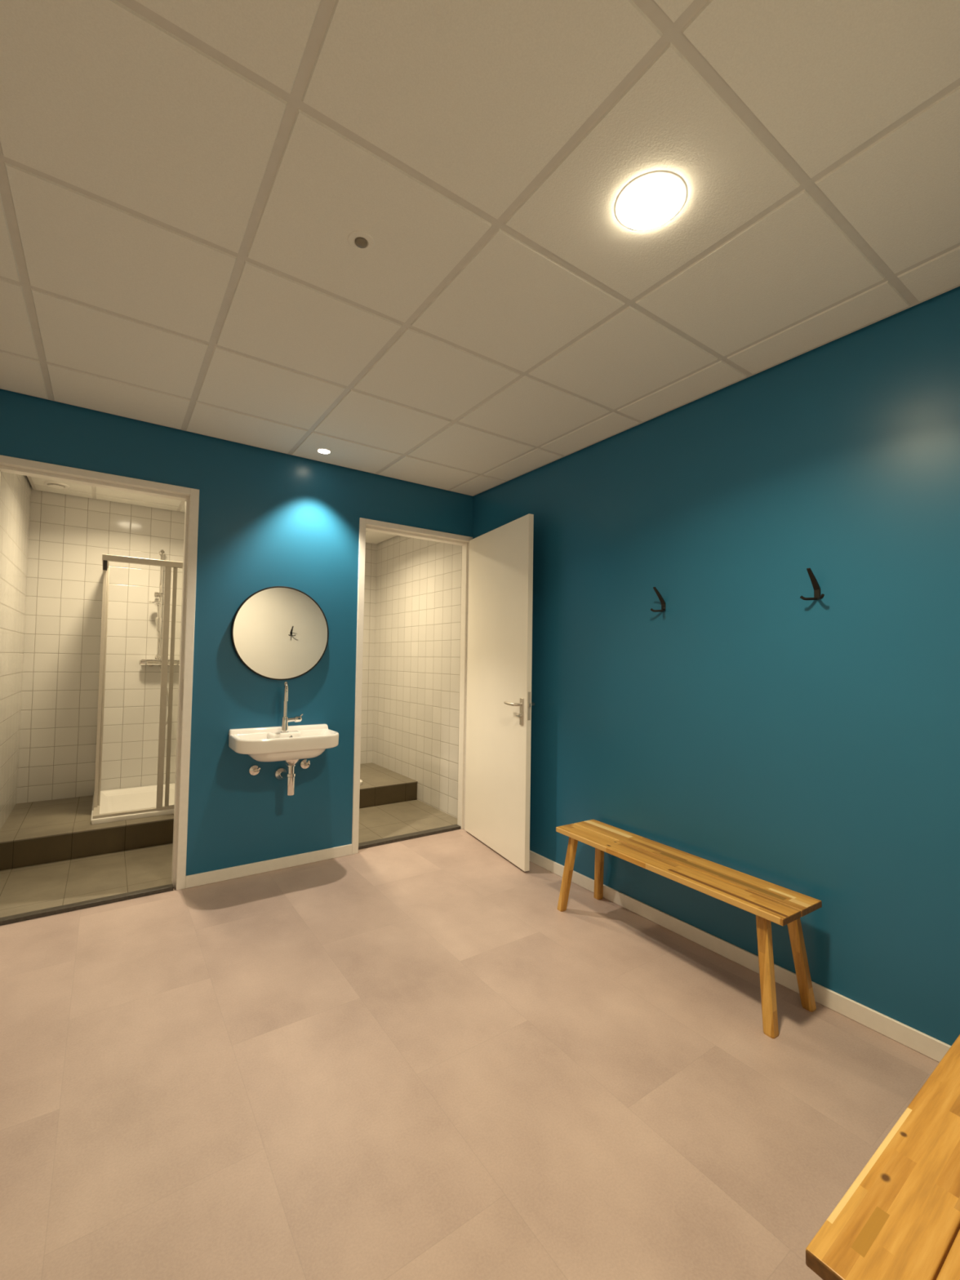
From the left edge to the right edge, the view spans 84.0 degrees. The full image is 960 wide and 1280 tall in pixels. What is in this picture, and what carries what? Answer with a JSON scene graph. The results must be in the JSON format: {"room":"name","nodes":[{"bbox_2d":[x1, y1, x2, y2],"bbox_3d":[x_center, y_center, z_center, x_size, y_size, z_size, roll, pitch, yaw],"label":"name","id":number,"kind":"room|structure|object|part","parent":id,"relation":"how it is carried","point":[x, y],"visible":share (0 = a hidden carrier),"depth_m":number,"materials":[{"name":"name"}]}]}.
{"room":"changing room","nodes":[
{"label":"changing room","id":0,"kind":"room"},
{"bbox_2d":[0,471,31,830],"bbox_3d":[-3.053,0.038,3.360,0.100,2.760,1.760,2,-3,-35],"label":"wall","id":1,"kind":"structure","parent":0,"point":[15,489],"depth_m":3.58,"materials":[{"name":"white tile"}]},
{"bbox_2d":[0,795,173,870],"bbox_3d":[-2.672,1.379,4.029,1.380,0.240,1.040,2,-3,-35],"label":"step","id":2,"kind":"structure","parent":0,"point":[48,831],"depth_m":3.56,"materials":[{"name":"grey tile"}]},
{"bbox_2d":[90,782,174,824],"bbox_3d":[-2.509,1.252,4.220,0.904,0.034,0.910,2,-3,-35],"label":"shower tray","id":3,"kind":"object","parent":2,"relation":"on","point":[143,797],"visible":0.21,"depth_m":4.13,"materials":[{"name":"white ceramic"}]},
{"bbox_2d":[93,554,182,818],"bbox_3d":[-2.498,0.335,4.255,0.897,1.802,0.908,2,-3,-35],"label":"shower door frame","id":4,"kind":"structure","parent":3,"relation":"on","point":[106,558],"depth_m":3.86,"materials":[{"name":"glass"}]},
{"bbox_3d":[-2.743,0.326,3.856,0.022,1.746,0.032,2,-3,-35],"label":"sliding door","id":5,"kind":"part","parent":4,"relation":"part of","materials":[{"name":"glass"}]},
{"bbox_3d":[-2.922,0.334,4.140,0.018,1.746,0.612,2,-3,-35],"label":"fixed panel","id":6,"kind":"part","parent":4,"relation":"part of","materials":[{"name":"glass"}]},
{"bbox_3d":[-2.510,1.225,4.227,0.889,0.020,0.898,2,-3,-35],"label":"rail","id":7,"kind":"part","parent":4,"relation":"part of","materials":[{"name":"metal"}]},
{"bbox_3d":[-2.484,-0.545,4.287,0.897,0.041,0.906,2,-3,-35],"label":"rail","id":8,"kind":"part","parent":4,"relation":"part of","materials":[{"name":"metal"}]},
{"bbox_3d":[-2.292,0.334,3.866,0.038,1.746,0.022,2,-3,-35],"label":"sliding door","id":9,"kind":"part","parent":4,"relation":"part of","materials":[{"name":"glass"}]},
{"bbox_3d":[-2.082,0.343,4.033,0.468,1.746,0.016,2,-3,-35],"label":"fixed panel","id":10,"kind":"part","parent":4,"relation":"part of","materials":[{"name":"glass"}]},
{"bbox_2d":[16,485,184,803],"bbox_3d":[-3.019,0.081,4.517,1.480,2.760,0.100,2,-3,-35],"label":"wall","id":11,"kind":"structure","parent":0,"point":[69,535],"depth_m":4.35,"materials":[{"name":"white tile"}]},
{"bbox_2d":[148,549,168,724],"bbox_3d":[-2.747,-0.027,4.536,0.158,1.508,0.170,0,-2,21],"label":"shower","id":12,"kind":"object","parent":11,"relation":"attached to","point":[158,620],"visible":0.77,"depth_m":4.56,"materials":[{"name":"silver metal"}]},
{"bbox_3d":[-2.756,-0.388,4.579,0.073,0.048,0.048,2,-3,-35],"label":"slider knob","id":13,"kind":"part","parent":12,"relation":"part of","materials":[{"name":"silver metal"}]},
{"bbox_3d":[-2.750,-0.305,4.587,0.024,0.945,0.024,2,-3,-35],"label":"riser rail","id":14,"kind":"part","parent":12,"relation":"part of","materials":[{"name":"silver metal"}]},
{"bbox_2d":[138,658,179,666],"bbox_3d":[-2.734,0.199,4.581,0.330,0.068,0.114,2,-3,-35],"label":"shower mixer","id":15,"kind":"object","parent":11,"relation":"attached to","point":[150,663],"visible":0.67,"depth_m":4.53,"materials":[{"name":"silver metal"}]},
{"bbox_3d":[-2.845,0.190,4.494,0.048,0.048,0.048,2,-3,-35],"label":"knob","id":16,"kind":"part","parent":15,"relation":"part of","materials":[{"name":"silver metal"}]},
{"bbox_2d":[141,659,179,660],"bbox_3d":[-2.728,0.171,4.574,0.300,0.006,0.095,2,-3,-35],"label":"shelf","id":17,"kind":"object","parent":15,"relation":"attached to","point":[141,660],"depth_m":4.51,"materials":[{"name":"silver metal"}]},
{"bbox_2d":[26,475,185,512],"bbox_3d":[-2.427,-1.176,3.829,1.356,0.030,1.736,2,-3,-35],"label":"ceiling","id":18,"kind":"structure","parent":0,"point":[77,490],"depth_m":4.26,"materials":[{"name":"paint"}]},
{"bbox_2d":[42,480,69,488],"bbox_3d":[-3.175,-1.156,3.996,0.160,0.025,0.160,2,-3,-35],"label":"ceiling vent","id":19,"kind":"object","parent":18,"relation":"in","point":[53,484],"visible":1,"depth_m":3.97,"materials":[{"name":"white plastic"}]},
{"bbox_2d":[0,388,473,875],"bbox_3d":[-1.350,0.065,3.383,3.080,2.760,0.050,2,-3,-35],"label":"wall","id":20,"kind":"structure","parent":0,"point":[267,518],"depth_m":3.31,"materials":[{"name":"teal paint"}]},
{"bbox_2d":[0,454,199,925],"bbox_3d":[-2.100,0.255,2.884,0.953,2.320,0.118,2,-3,-35],"label":"door frame","id":21,"kind":"structure","parent":20,"relation":"in","point":[10,464],"depth_m":3.07,"materials":[{"name":"beige paint"}]},
{"bbox_3d":[-1.730,0.319,3.102,0.002,0.180,0.025,2,-3,-35],"label":"strike plate","id":22,"kind":"part","parent":21,"relation":"part of","materials":[{"name":"metal"}]},
{"bbox_2d":[248,764,260,775],"bbox_3d":[-1.381,0.804,3.277,0.068,0.068,0.056,2,-3,-35],"label":"valve","id":23,"kind":"object","parent":20,"relation":"attached to","point":[254,770],"visible":1,"depth_m":3.28,"materials":[{"name":"silver metal"}]},
{"bbox_2d":[185,844,351,888],"bbox_3d":[-1.285,1.411,3.355,1.000,0.070,0.012,2,-3,-35],"label":"baseboard","id":24,"kind":"structure","parent":20,"relation":"attached to","point":[227,873],"depth_m":3.31,"materials":[{"name":"beige paint"}]},
{"bbox_2d":[231,586,328,679],"bbox_3d":[-1.261,-0.043,3.399,0.598,0.598,0.031,2,-3,-35],"label":"round mirror","id":25,"kind":"object","parent":20,"relation":"attached to","point":[278,633],"visible":1,"depth_m":3.38,"materials":[{"name":"silver mirror"}]},
{"bbox_2d":[228,681,338,795],"bbox_3d":[-1.178,0.600,3.255,0.602,0.686,0.335,2,-3,-35],"label":"washbasin","id":26,"kind":"object","parent":20,"relation":"attached to","point":[289,744],"visible":1,"depth_m":3.22,"materials":[{"name":"white ceramic"}]},
{"bbox_2d":[280,681,302,733],"bbox_3d":[-1.160,0.417,3.312,0.149,0.316,0.147,2,-3,-35],"label":"tap","id":27,"kind":"object","parent":26,"relation":"on","point":[284,728],"depth_m":3.32,"materials":[{"name":"silver metal"}]},
{"bbox_2d":[299,758,310,768],"bbox_3d":[-1.126,0.807,3.455,0.068,0.068,0.056,2,-3,-35],"label":"valve","id":28,"kind":"object","parent":20,"relation":"attached to","point":[304,763],"visible":1,"depth_m":3.46,"materials":[{"name":"silver metal"}]},
{"bbox_2d":[351,517,472,854],"bbox_3d":[-0.502,0.321,4.005,0.953,2.320,0.130,2,-3,-35],"label":"door frame","id":29,"kind":"structure","parent":20,"relation":"in","point":[365,524],"depth_m":3.98,"materials":[{"name":"beige paint"}]},
{"bbox_2d":[464,513,535,871],"bbox_3d":[0.116,0.334,3.807,0.172,2.276,0.918,2,-2,-26],"label":"open door","id":30,"kind":"structure","parent":29,"relation":"attached to","point":[500,704],"depth_m":3.70,"materials":[{"name":"paint"}]},
{"bbox_3d":[0.213,0.416,3.482,0.062,0.022,0.137,2,-2,-26],"label":"lever","id":31,"kind":"part","parent":30,"relation":"part of","materials":[{"name":"metal"}]},
{"bbox_3d":[0.268,0.462,3.442,0.008,0.172,0.038,2,-2,-26],"label":"handle","id":32,"kind":"part","parent":30,"relation":"part of","materials":[{"name":"metal"}]},
{"bbox_3d":[0.313,0.422,3.403,0.020,0.180,0.002,2,-2,-26],"label":"latch plate","id":33,"kind":"part","parent":30,"relation":"part of","materials":[{"name":"silver metal"}]},
{"bbox_2d":[360,542,377,764],"bbox_3d":[-1.763,0.139,5.563,1.580,2.760,0.100,2,-3,-35],"label":"wall","id":34,"kind":"structure","parent":0,"point":[371,554],"depth_m":5.88,"materials":[{"name":"white tile"}]},
{"bbox_2d":[365,530,396,544],"bbox_3d":[-1.212,-1.123,4.761,1.456,0.030,1.876,2,-3,-35],"label":"ceiling","id":35,"kind":"structure","parent":0,"point":[372,537],"depth_m":5.56,"materials":[{"name":"paint"}]},
{"bbox_2d":[359,762,417,808],"bbox_3d":[-1.495,1.434,5.015,1.480,0.240,1.050,2,-3,-35],"label":"step","id":36,"kind":"structure","parent":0,"point":[380,785],"depth_m":4.93,"materials":[{"name":"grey tile"}]},
{"bbox_2d":[358,800,457,843],"bbox_3d":[-0.959,1.514,4.241,1.480,0.100,0.830,2,-3,-35],"label":"floor","id":37,"kind":"structure","parent":0,"point":[387,820],"depth_m":4.37,"materials":[{"name":"grey tile"}]},
{"bbox_2d":[372,535,462,817],"bbox_3d":[-0.584,0.143,5.167,0.100,2.760,1.900,2,-3,-35],"label":"wall","id":38,"kind":"structure","parent":0,"point":[416,705],"depth_m":5.05,"materials":[{"name":"white tile"}]},
{"bbox_2d":[0,828,939,1279],"bbox_3d":[-0.475,1.444,2.134,3.180,0.100,4.580,2,-3,-35],"label":"floor","id":39,"kind":"structure","parent":0,"point":[402,1060],"depth_m":1.68,"materials":[{"name":"plastic"}]},
{"bbox_2d":[555,819,822,1038],"bbox_3d":[0.867,1.232,2.489,0.316,0.430,1.222,2,-3,-33],"label":"wooden bench","id":40,"kind":"object","parent":39,"relation":"on","point":[770,902],"visible":1,"depth_m":2.21,"materials":[{"name":"brown wood"}]},
{"bbox_3d":[0.474,1.254,2.874,0.113,0.403,0.050,0,-2,18],"label":"leg","id":41,"kind":"part","parent":40,"relation":"part of","materials":[{"name":"brown wood"}]},
{"bbox_3d":[0.672,1.262,3.003,0.050,0.403,0.113,1,-2,6],"label":"leg","id":42,"kind":"part","parent":40,"relation":"part of","materials":[{"name":"brown wood"}]},
{"bbox_3d":[1.062,1.230,1.974,0.050,0.403,0.113,1,-2,6],"label":"leg","id":43,"kind":"part","parent":40,"relation":"part of","materials":[{"name":"brown wood"}]},
{"bbox_3d":[1.259,1.238,2.102,0.113,0.403,0.050,0,-2,18],"label":"leg","id":44,"kind":"part","parent":40,"relation":"part of","materials":[{"name":"brown wood"}]},
{"bbox_2d":[805,1034,959,1279],"bbox_3d":[1.083,1.183,1.066,1.222,0.430,0.316,2,-3,-36],"label":"wooden bench","id":45,"kind":"object","parent":39,"relation":"on","point":[899,1219],"visible":1,"depth_m":0.90,"materials":[{"name":"brown wood"}]},
{"bbox_2d":[0,0,959,496],"bbox_3d":[-0.284,-1.248,2.021,2.956,0.030,3.436,2,-3,-35],"label":"ceiling","id":46,"kind":"structure","parent":0,"point":[184,184],"depth_m":1.53,"materials":[{"name":"tile"}]},
{"bbox_2d":[316,448,331,453],"bbox_3d":[-0.986,-1.192,3.369,0.092,0.010,0.092,2,-3,-35],"label":"recessed light","id":47,"kind":"object","parent":46,"relation":"in","point":[322,451],"visible":1,"depth_m":3.36,"materials":[{"name":"white plastic"}]},
{"bbox_2d":[347,231,374,252],"bbox_3d":[-0.371,-1.242,1.669,0.084,0.015,0.084,2,-3,-35],"label":"sensor","id":48,"kind":"object","parent":46,"relation":"attached to","point":[360,241],"visible":1,"depth_m":1.66,"materials":[{"name":"plastic"}]},
{"bbox_2d":[613,170,687,230],"bbox_3d":[0.482,-1.233,1.511,0.198,0.022,0.198,2,-3,-35],"label":"recessed light","id":49,"kind":"object","parent":46,"relation":"in","point":[652,199],"visible":1,"depth_m":1.49,"materials":[{"name":"white plastic"}]},
{"bbox_2d":[472,286,959,1045],"bbox_3d":[1.030,0.079,2.751,0.100,2.760,3.810,2,-3,-35],"label":"wall","id":50,"kind":"structure","parent":0,"point":[748,725],"depth_m":2.28,"materials":[{"name":"teal paint"}]},
{"bbox_2d":[650,586,665,612],"bbox_3d":[0.921,-0.209,2.762,0.076,0.125,0.076,0,-2,19],"label":"coat hook","id":51,"kind":"object","parent":50,"relation":"attached to","point":[662,601],"visible":1,"depth_m":2.77,"materials":[{"name":"black metal"}]},
{"bbox_2d":[529,850,951,1062],"bbox_3d":[0.895,1.423,2.767,0.012,0.070,3.448,2,-3,-35],"label":"baseboard","id":52,"kind":"structure","parent":50,"relation":"attached to","point":[933,1048],"depth_m":2.25,"materials":[{"name":"beige paint"}]},
{"bbox_2d":[800,568,824,599],"bbox_3d":[1.342,-0.225,2.160,0.076,0.125,0.076,0,-2,19],"label":"coat hook","id":53,"kind":"object","parent":50,"relation":"attached to","point":[815,585],"visible":1,"depth_m":2.17,"materials":[{"name":"black metal"}]},
{"bbox_3d":[1.346,-0.227,2.156,0.082,0.121,0.024,2,-3,-35],"label":"arm","id":54,"kind":"part","parent":53,"relation":"part of","materials":[{"name":"black metal"}]}
]}

